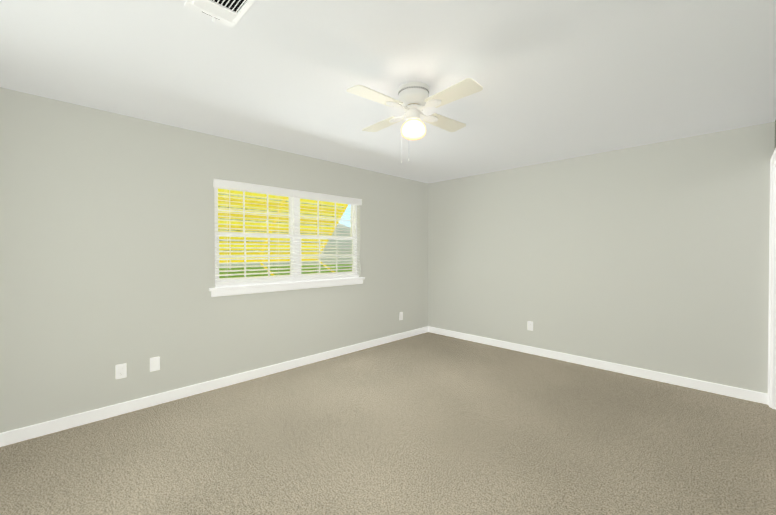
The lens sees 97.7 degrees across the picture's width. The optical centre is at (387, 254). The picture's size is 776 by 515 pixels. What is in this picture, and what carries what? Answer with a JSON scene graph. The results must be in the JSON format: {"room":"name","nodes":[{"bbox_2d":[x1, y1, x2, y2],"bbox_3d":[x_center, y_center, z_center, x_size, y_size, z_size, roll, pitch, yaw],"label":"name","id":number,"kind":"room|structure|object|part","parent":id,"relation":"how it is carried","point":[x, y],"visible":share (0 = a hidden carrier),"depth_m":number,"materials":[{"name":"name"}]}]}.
{"room":"empty bedroom","nodes":[
{"label":"empty bedroom","id":0,"kind":"room"},
{"bbox_2d":[0,87,427,432],"bbox_3d":[-1.124,0.072,3.903,5.180,2.440,0.140,-1,1,-45],"label":"wall","id":1,"kind":"structure","parent":0,"point":[107,242],"depth_m":2.87,"materials":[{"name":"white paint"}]},
{"bbox_2d":[116,363,126,378],"bbox_3d":[-2.174,0.951,2.762,0.070,0.115,0.007,-1,1,-45],"label":"electrical outlet","id":2,"kind":"object","parent":1,"relation":"attached to","point":[121,371],"visible":1,"depth_m":2.76,"materials":[{"name":"white plastic"}]},
{"bbox_2d":[150,357,159,371],"bbox_3d":[-2.011,0.946,2.924,0.070,0.115,0.007,-1,1,-45],"label":"electrical outlet plate","id":3,"kind":"object","parent":1,"relation":"attached to","point":[154,363],"visible":1,"depth_m":2.92,"materials":[{"name":"white plastic"}]},
{"bbox_2d":[0,326,427,446],"bbox_3d":[-1.069,1.247,3.859,4.900,0.092,0.017,-1,1,-45],"label":"baseboard","id":4,"kind":"structure","parent":1,"relation":"attached to","point":[37,430],"depth_m":3.00,"materials":[{"name":"white paint"}]},
{"bbox_2d":[218,188,348,275],"bbox_3d":[-1.549,-0.239,4.418,2.230,1.671,1.173,-1,1,-45],"label":"awning","id":5,"kind":"object","parent":1,"relation":"attached to","point":[303,201],"depth_m":4.54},
{"bbox_2d":[209,187,364,296],"bbox_3d":[-1.055,-0.169,3.941,1.935,1.138,0.169,-1,1,-45],"label":"window","id":6,"kind":"structure","parent":1,"relation":"in","point":[297,207],"depth_m":3.89,"materials":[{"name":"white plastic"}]},
{"bbox_2d":[213,179,361,286],"bbox_3d":[-1.034,-0.215,3.919,1.849,1.042,0.088,-1,1,-45],"label":"window blind","id":7,"kind":"object","parent":6,"relation":"attached to","point":[241,186],"visible":0.9,"depth_m":3.76,"materials":[{"name":"white plastic"}]},
{"bbox_2d":[399,312,402,319],"bbox_3d":[0.197,0.933,5.122,0.070,0.115,0.007,-1,1,-45],"label":"electrical outlet","id":8,"kind":"object","parent":1,"relation":"attached to","point":[400,315],"visible":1,"depth_m":5.12,"materials":[{"name":"white plastic"}]},
{"bbox_2d":[0,332,775,514],"bbox_3d":[0.689,1.370,2.094,5.180,0.120,5.280,-1,1,-45],"label":"floor","id":9,"kind":"structure","parent":0,"point":[428,423],"depth_m":2.30,"materials":[{"name":"carpet"}]},
{"bbox_2d":[0,0,775,182],"bbox_3d":[0.689,-1.190,2.069,5.180,0.120,5.280,-1,1,-45],"label":"ceiling","id":10,"kind":"structure","parent":0,"point":[560,79],"depth_m":2.07,"materials":[{"name":"white paint"}]},
{"bbox_2d":[184,0,254,27],"bbox_3d":[-0.716,-1.109,1.475,0.215,0.030,0.360,-1,1,-45],"label":"ceiling vent","id":11,"kind":"object","parent":10,"relation":"in","point":[224,11],"visible":1,"depth_m":1.54,"materials":[{"name":"white metal"}]},
{"bbox_2d":[346,78,482,162],"bbox_3d":[0.175,-0.875,2.328,0.811,0.514,0.811,0,1,4],"label":"ceiling fan","id":12,"kind":"object","parent":10,"relation":"hanging from","point":[414,100],"depth_m":2.25,"materials":[{"name":"white plastic"}]},
{"bbox_3d":[0.175,-0.855,2.328,0.176,0.127,0.176,-1,1,-45],"label":"ceiling fan shade","id":13,"kind":"part","parent":12,"relation":"part of","materials":[{"name":"white glass"}]},
{"bbox_2d":[428,122,774,393],"bbox_3d":[2.525,0.073,3.810,0.140,2.440,5.140,-1,1,-45],"label":"wall","id":14,"kind":"structure","parent":0,"point":[653,257],"depth_m":3.67,"materials":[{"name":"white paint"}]},
{"bbox_2d":[528,321,532,330],"bbox_3d":[1.844,0.927,4.397,0.007,0.115,0.070,-1,1,-45],"label":"electrical outlet","id":15,"kind":"object","parent":14,"relation":"attached to","point":[530,325],"visible":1,"depth_m":4.39,"materials":[{"name":"white plastic"}]},
{"bbox_2d":[428,326,767,403],"bbox_3d":[1.989,1.243,4.251,0.013,0.092,3.717,-1,1,-45],"label":"baseboard","id":16,"kind":"structure","parent":14,"relation":"attached to","point":[754,396],"depth_m":3.67,"materials":[{"name":"white paint"}]},
{"bbox_3d":[1.621,0.099,1.146,4.900,2.440,0.120,-1,1,-45],"label":"wall","id":17,"kind":"structure","parent":0,"visible":0},
{"bbox_2d":[768,148,775,408],"bbox_3d":[2.986,0.246,2.512,1.020,2.120,0.162,-1,1,-45],"label":"door frame","id":18,"kind":"structure","parent":17,"relation":"attached to","point":[771,260],"depth_m":2.87,"materials":[{"name":"white paint"}]},
{"label":"outside","id":19,"kind":"structure","parent":0,"visible":0},
{"bbox_2d":[219,264,351,277],"bbox_3d":[-23.983,1.141,44.658,110.000,0.100,89.859,-1,1,-45],"label":"lawn","id":20,"kind":"structure","parent":19,"point":[242,268],"depth_m":26.70,"materials":[{"name":"green plant"}]},
{"bbox_2d":[219,249,351,266],"bbox_3d":[-7.694,0.215,39.658,42.043,1.850,0.120,-1,1,-45],"label":"fence","id":21,"kind":"object","parent":20,"relation":"on","point":[252,264],"depth_m":40.01,"materials":[{"name":"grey wood"}]},
{"bbox_2d":[325,223,351,247],"bbox_3d":[-13.623,-2.109,54.773,22.000,6.200,14.700,-1,1,-45],"label":"house","id":22,"kind":"structure","parent":20,"relation":"on","point":[340,240],"depth_m":51.43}
]}

